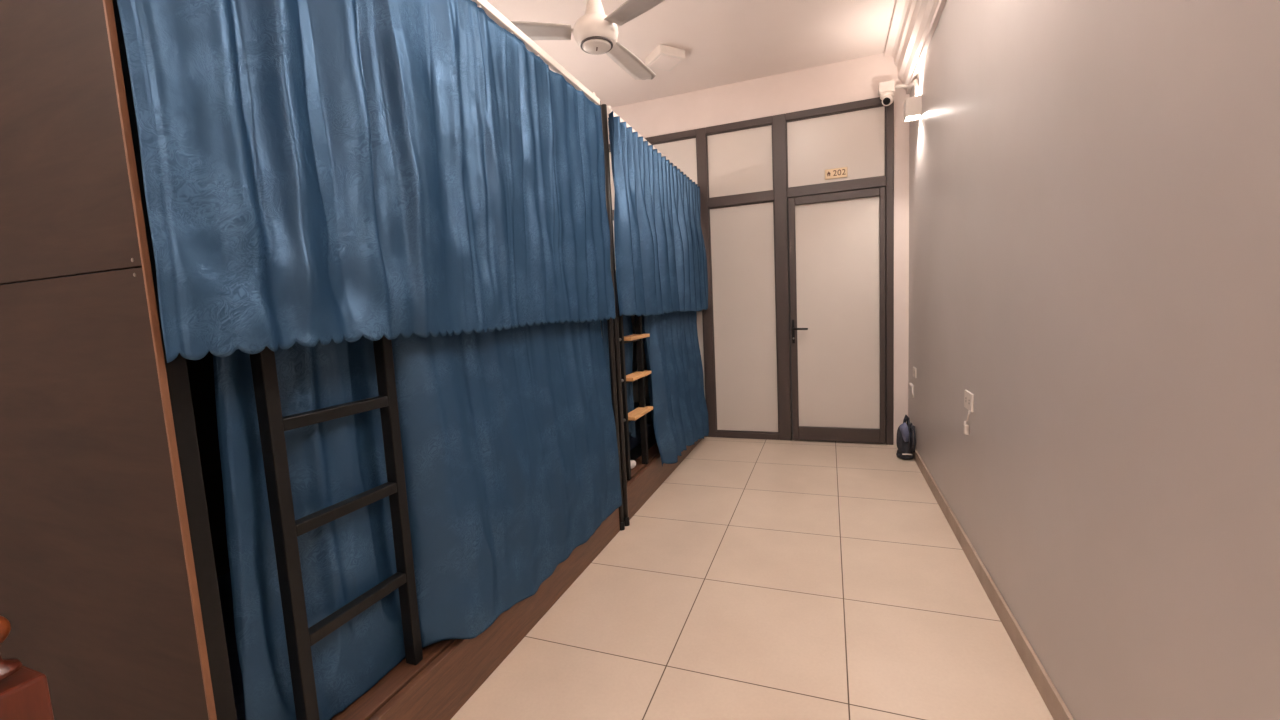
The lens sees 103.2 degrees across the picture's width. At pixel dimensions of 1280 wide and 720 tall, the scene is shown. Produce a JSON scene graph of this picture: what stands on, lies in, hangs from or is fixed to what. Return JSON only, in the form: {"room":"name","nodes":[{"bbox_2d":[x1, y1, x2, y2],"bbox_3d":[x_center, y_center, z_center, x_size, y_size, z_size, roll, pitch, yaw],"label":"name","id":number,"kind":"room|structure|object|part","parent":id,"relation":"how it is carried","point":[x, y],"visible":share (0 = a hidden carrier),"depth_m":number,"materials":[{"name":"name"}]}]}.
{"room":"dormitory","nodes":[
{"label":"dormitory","id":0,"kind":"room"},
{"bbox_2d":[486,0,895,107],"bbox_3d":[-0.367,-2.124,1.445,3.095,0.100,6.940,-1,6,20],"label":"ceiling","id":1,"kind":"structure","parent":0,"point":[724,42],"depth_m":3.71,"materials":[{"name":"paint"}]},
{"bbox_2d":[495,0,664,79],"bbox_3d":[-0.175,-1.874,2.594,1.092,0.650,0.933,-1,6,20],"label":"ceiling fan","id":2,"kind":"object","parent":1,"relation":"hanging from","point":[595,32],"visible":0.95,"depth_m":2.44,"materials":[{"name":"white plastic"}]},
{"bbox_3d":[-0.573,-1.587,2.445,0.478,0.015,0.136,-4,6,-8],"label":"blade","id":3,"kind":"part","parent":2,"relation":"part of","materials":[{"name":"paint"}]},
{"bbox_3d":[-0.223,-1.736,2.485,0.140,0.148,0.140,-1,6,20],"label":"rod","id":4,"kind":"part","parent":2,"relation":"part of","materials":[{"name":"white plastic"}]},
{"bbox_3d":[-0.057,-1.651,2.819,0.136,0.015,0.478,0,7,26],"label":"blade","id":5,"kind":"part","parent":2,"relation":"part of","materials":[{"name":"paint"}]},
{"bbox_3d":[0.037,-1.597,2.242,0.136,0.015,0.478,-9,8,-44],"label":"blade","id":6,"kind":"part","parent":2,"relation":"part of","materials":[{"name":"paint"}]},
{"bbox_2d":[645,44,684,70],"bbox_3d":[0.192,-2.318,3.898,0.225,0.069,0.235,-6,7,-28],"label":"ceiling fixture","id":7,"kind":"object","parent":1,"relation":"attached to","point":[663,57],"visible":0.96,"depth_m":3.84,"materials":[{"name":"white plastic"}]},
{"bbox_3d":[0.194,-2.286,3.901,0.180,0.005,0.190,-6,7,-28],"label":"panel","id":8,"kind":"part","parent":7,"relation":"part of","materials":[{"name":"paint"}]},
{"bbox_2d":[451,434,1053,719],"bbox_3d":[-0.204,1.154,1.781,3.095,0.100,6.940,-1,6,20],"label":"floor","id":9,"kind":"structure","parent":0,"point":[761,579],"depth_m":2.08,"materials":[{"name":"tile"}]},
{"bbox_2d":[0,616,53,719],"bbox_3d":[-0.962,0.810,0.799,0.084,0.858,0.084,-1,6,20],"label":"bedpost","id":10,"kind":"object","parent":9,"relation":"on","point":[24,691],"visible":1,"depth_m":0.77,"materials":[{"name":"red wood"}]},
{"bbox_3d":[-0.959,0.865,0.804,0.084,0.748,0.084,-1,6,20],"label":"post","id":11,"kind":"part","parent":10,"relation":"part of","materials":[{"name":"red wood"}]},
{"bbox_2d":[0,0,624,719],"bbox_3d":[-1.029,-0.082,2.067,1.136,2.380,2.059,-1,6,20],"label":"bunk bed","id":12,"kind":"object","parent":9,"relation":"on","point":[116,587],"visible":0.44,"depth_m":1.02,"materials":[{"name":"brown wood"}]},
{"bbox_3d":[-1.121,-0.250,2.079,0.840,0.120,1.918,-1,6,20],"label":"mattress","id":13,"kind":"part","parent":12,"relation":"part of","materials":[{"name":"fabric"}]},
{"bbox_3d":[-1.409,-0.656,1.040,1.074,0.994,0.010,-1,6,20],"label":"panel","id":14,"kind":"part","parent":12,"relation":"part of","materials":[{"name":"brown wood"}]},
{"bbox_3d":[-1.350,0.528,1.161,1.074,1.384,0.010,-1,6,20],"label":"panel","id":15,"kind":"part","parent":12,"relation":"part of","materials":[{"name":"brown wood"}]},
{"bbox_3d":[-0.935,-0.039,0.982,0.050,2.094,0.060,-1,6,20],"label":"post","id":16,"kind":"part","parent":12,"relation":"part of","materials":[{"name":"brown wood"}]},
{"bbox_3d":[-1.519,0.411,2.307,0.040,1.200,1.938,-1,6,20],"label":"panel","id":17,"kind":"part","parent":12,"relation":"part of","materials":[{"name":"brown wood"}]},
{"bbox_3d":[-1.081,0.831,2.195,0.810,0.134,1.918,-1,6,20],"label":"mattress","id":18,"kind":"part","parent":12,"relation":"part of","materials":[{"name":"fabric"}]},
{"bbox_2d":[250,335,422,719],"bbox_3d":[-0.828,0.302,1.372,0.110,1.327,0.370,-1,6,20],"label":"ladder","id":19,"kind":"object","parent":12,"relation":"on","point":[300,638],"visible":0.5,"depth_m":1.26,"materials":[{"name":"black metal"}]},
{"bbox_2d":[213,319,621,719],"bbox_3d":[-0.510,0.346,1.957,0.190,1.180,1.894,0,6,25],"label":"curtain","id":20,"kind":"object","parent":12,"relation":"hanging from","point":[509,438],"visible":0.86,"depth_m":1.59,"materials":[{"name":"blue fabric"}]},
{"bbox_2d":[471,0,599,104],"bbox_3d":[-0.567,-1.237,1.736,0.034,0.073,1.987,-1,6,20],"label":"track","id":21,"kind":"object","parent":12,"relation":"attached to","point":[494,14],"visible":0.74,"depth_m":2.06,"materials":[{"name":"white plastic"}]},
{"bbox_2d":[117,0,615,362],"bbox_3d":[-0.502,-0.660,1.776,0.084,1.115,1.997,-1,6,21],"label":"curtain","id":22,"kind":"object","parent":21,"relation":"hanging from","point":[313,171],"visible":1,"depth_m":1.25,"materials":[{"name":"blue fabric"}]},
{"bbox_3d":[-0.166,-0.212,2.814,0.031,2.342,0.031,-1,6,20],"label":"post","id":23,"kind":"part","parent":12,"relation":"part of","materials":[{"name":"black metal"}]},
{"bbox_2d":[601,104,702,525],"bbox_3d":[-0.306,-0.312,4.005,1.142,2.372,2.058,-1,6,20],"label":"bunk bed","id":24,"kind":"object","parent":9,"relation":"on","point":[646,479],"visible":0.14,"depth_m":3.12,"materials":[{"name":"brown wood"}]},
{"bbox_3d":[-0.139,-0.219,2.870,0.031,2.342,0.031,-1,6,20],"label":"post","id":25,"kind":"part","parent":24,"relation":"part of","materials":[{"name":"black metal"}]},
{"bbox_2d":[601,315,635,437],"bbox_3d":[-0.130,0.134,3.211,0.038,1.030,0.496,-1,6,20],"label":"curtain","id":26,"kind":"object","parent":24,"relation":"hanging from","point":[627,322],"visible":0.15,"depth_m":3.33,"materials":[{"name":"blue fabric"}]},
{"bbox_2d":[630,460,635,468],"bbox_3d":[-0.059,0.700,3.406,0.062,0.048,0.114,-1,6,20],"label":"cloth","id":27,"kind":"object","parent":24,"relation":"on","point":[633,463],"visible":0.5,"depth_m":3.38,"materials":[{"name":"white fabric"}]},
{"bbox_2d":[615,270,652,479],"bbox_3d":[-0.035,0.086,3.256,0.095,1.294,0.393,-1,6,20],"label":"ladder","id":28,"kind":"object","parent":24,"relation":"on","point":[640,412],"visible":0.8,"depth_m":3.25,"materials":[{"name":"black metal"}]},
{"bbox_3d":[-0.353,0.594,4.154,0.810,0.134,1.956,-1,6,20],"label":"mattress","id":29,"kind":"part","parent":24,"relation":"part of","materials":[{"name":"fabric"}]},
{"bbox_3d":[-0.312,0.713,4.153,0.925,0.106,2.016,-1,6,20],"label":"mattress","id":30,"kind":"part","parent":24,"relation":"part of","materials":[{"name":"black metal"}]},
{"bbox_2d":[607,106,695,183],"bbox_3d":[0.169,-1.476,3.718,0.034,0.073,2.000,-1,6,20],"label":"track","id":31,"kind":"object","parent":24,"relation":"attached to","point":[609,110],"visible":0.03,"depth_m":3.11,"materials":[{"name":"white plastic"}]},
{"bbox_2d":[608,111,707,315],"bbox_3d":[0.231,-0.899,3.724,0.126,1.117,2.051,-1,6,20],"label":"curtain","id":32,"kind":"object","parent":31,"relation":"hanging from","point":[661,259],"visible":1,"depth_m":3.31,"materials":[{"name":"blue fabric"}]},
{"bbox_2d":[642,311,708,466],"bbox_3d":[0.337,0.128,4.132,0.217,1.252,1.451,-1,6,20],"label":"curtain","id":33,"kind":"object","parent":24,"relation":"hanging from","point":[679,414],"visible":0.91,"depth_m":3.88,"materials":[{"name":"blue fabric"}]},
{"bbox_2d":[896,415,915,458],"bbox_3d":[2.073,0.592,3.965,0.122,0.348,0.210,-1,6,20],"label":"bag","id":34,"kind":"object","parent":9,"relation":"on","point":[904,441],"visible":1,"depth_m":3.90,"materials":[{"name":"fabric"}]},
{"bbox_3d":[2.071,0.470,3.938,0.055,0.100,0.036,-3,6,3],"label":"handle","id":35,"kind":"part","parent":34,"relation":"part of","materials":[{"name":"fabric"}]},
{"bbox_2d":[607,53,909,444],"bbox_3d":[0.864,-0.859,4.709,2.895,3.200,0.132,-1,6,20],"label":"wall","id":36,"kind":"structure","parent":0,"point":[857,79],"depth_m":4.27,"materials":[{"name":"white paint"}]},
{"bbox_2d":[600,219,705,402],"bbox_3d":[0.088,-0.351,5.001,1.105,2.092,0.024,-1,6,20],"label":"window","id":37,"kind":"structure","parent":36,"relation":"in","point":[700,331],"depth_m":5.06,"materials":[{"name":"white glass"}]},
{"bbox_2d":[609,137,697,210],"bbox_3d":[0.018,-1.754,4.857,1.105,0.568,0.024,-1,6,20],"label":"window","id":38,"kind":"structure","parent":36,"relation":"in","point":[682,153],"depth_m":4.70,"materials":[{"name":"white glass"}]},
{"bbox_2d":[706,124,773,198],"bbox_3d":[0.891,-1.764,4.532,0.588,0.568,0.024,-1,6,20],"label":"window","id":39,"kind":"structure","parent":36,"relation":"in","point":[739,161],"depth_m":4.53,"materials":[{"name":"white glass"}]},
{"bbox_2d":[708,201,778,432],"bbox_3d":[0.960,-0.361,4.676,0.588,2.092,0.024,-1,6,20],"label":"window","id":40,"kind":"structure","parent":36,"relation":"in","point":[742,236],"depth_m":4.67,"materials":[{"name":"white glass"}]},
{"bbox_2d":[609,97,893,444],"bbox_3d":[0.804,-0.684,4.705,2.782,2.860,0.080,-1,6,20],"label":"trim","id":41,"kind":"structure","parent":36,"relation":"attached to","point":[781,193],"depth_m":4.46,"materials":[{"name":"brown metal"}]},
{"bbox_2d":[786,105,885,187],"bbox_3d":[1.633,-1.775,4.255,0.778,0.564,0.024,-1,6,20],"label":"window","id":42,"kind":"structure","parent":36,"relation":"in","point":[855,140],"depth_m":4.24,"materials":[{"name":"white glass"}]},
{"bbox_2d":[825,167,846,179],"bbox_3d":[1.649,-1.570,4.265,0.178,0.082,0.016,-1,6,20],"label":"number plate","id":43,"kind":"object","parent":42,"relation":"attached to","point":[835,173],"visible":1,"depth_m":4.26,"materials":[{"name":"gold wood"}]},
{"bbox_2d":[788,187,885,443],"bbox_3d":[1.691,-0.342,4.361,0.764,2.138,0.126,-1,6,20],"label":"door","id":44,"kind":"structure","parent":36,"relation":"in","point":[837,241],"depth_m":4.37,"materials":[{"name":"brown metal"}]},
{"bbox_3d":[1.358,-0.252,4.487,0.022,0.210,0.010,-1,6,20],"label":"handle","id":45,"kind":"part","parent":44,"relation":"part of","materials":[{"name":"black metal"}]},
{"bbox_3d":[1.401,-0.273,4.438,0.133,0.021,0.053,-1,6,20],"label":"lever","id":46,"kind":"part","parent":44,"relation":"part of","materials":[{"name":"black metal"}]},
{"bbox_2d":[908,0,1279,719],"bbox_3d":[1.117,-0.501,1.090,0.100,3.200,6.940,-1,6,20],"label":"wall","id":47,"kind":"structure","parent":0,"point":[1094,185],"depth_m":1.19,"materials":[{"name":"paint"}]},
{"bbox_2d":[895,79,919,95],"bbox_3d":[2.029,-1.995,3.780,0.106,0.301,0.482,-2,6,9],"label":"cable conduit","id":48,"kind":"object","parent":47,"relation":"attached to","point":[914,83],"visible":0.8,"depth_m":3.67,"materials":[{"name":"white plastic"}]},
{"bbox_2d":[878,80,894,105],"bbox_3d":[1.948,-2.098,4.001,0.117,0.191,0.124,-1,6,20],"label":"security camera","id":49,"kind":"object","parent":48,"relation":"attached to","point":[886,89],"visible":1,"depth_m":3.97,"materials":[{"name":"white plastic"}]},
{"bbox_2d":[909,383,913,397],"bbox_3d":[2.150,0.238,4.011,0.020,0.089,0.190,-1,6,20],"label":"plug","id":50,"kind":"object","parent":47,"relation":"attached to","point":[910,384],"visible":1,"depth_m":3.96,"materials":[{"name":"white plastic"}]},
{"bbox_2d":[904,95,921,121],"bbox_3d":[1.926,-1.774,3.583,0.098,0.127,0.124,-1,6,20],"label":"wall light","id":51,"kind":"object","parent":47,"relation":"attached to","point":[912,105],"visible":1,"depth_m":3.53,"materials":[{"name":"white plastic"}]},
{"bbox_2d":[913,367,916,377],"bbox_3d":[2.112,0.096,3.900,0.011,0.075,0.120,-1,6,20],"label":"wall socket","id":52,"kind":"object","parent":47,"relation":"attached to","point":[914,368],"visible":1,"depth_m":3.87,"materials":[{"name":"white plastic"}]},
{"bbox_2d":[884,0,946,93],"bbox_3d":[0.897,-1.910,0.948,0.183,0.350,6.640,-1,6,20],"label":"trim","id":53,"kind":"structure","parent":47,"relation":"attached to","point":[913,24],"depth_m":3.43,"materials":[{"name":"white paint"}]},
{"bbox_2d":[964,390,973,411],"bbox_3d":[1.551,0.192,2.392,0.011,0.085,0.130,-1,6,20],"label":"wall socket","id":54,"kind":"object","parent":47,"relation":"attached to","point":[968,396],"visible":1,"depth_m":2.38,"materials":[{"name":"white plastic"}]},
{"bbox_2d":[964,411,969,434],"bbox_3d":[1.550,0.292,2.405,0.020,0.125,0.097,-1,6,20],"label":"cable","id":55,"kind":"object","parent":54,"relation":"hanging from","point":[966,427],"visible":1,"depth_m":2.40,"materials":[{"name":"white plastic"}]},
{"bbox_2d":[913,445,1073,719],"bbox_3d":[1.122,1.053,1.216,0.012,0.085,6.628,-1,6,20],"label":"baseboard","id":56,"kind":"structure","parent":47,"relation":"attached to","point":[1057,708],"depth_m":1.90,"materials":[{"name":"tile"}]}
]}

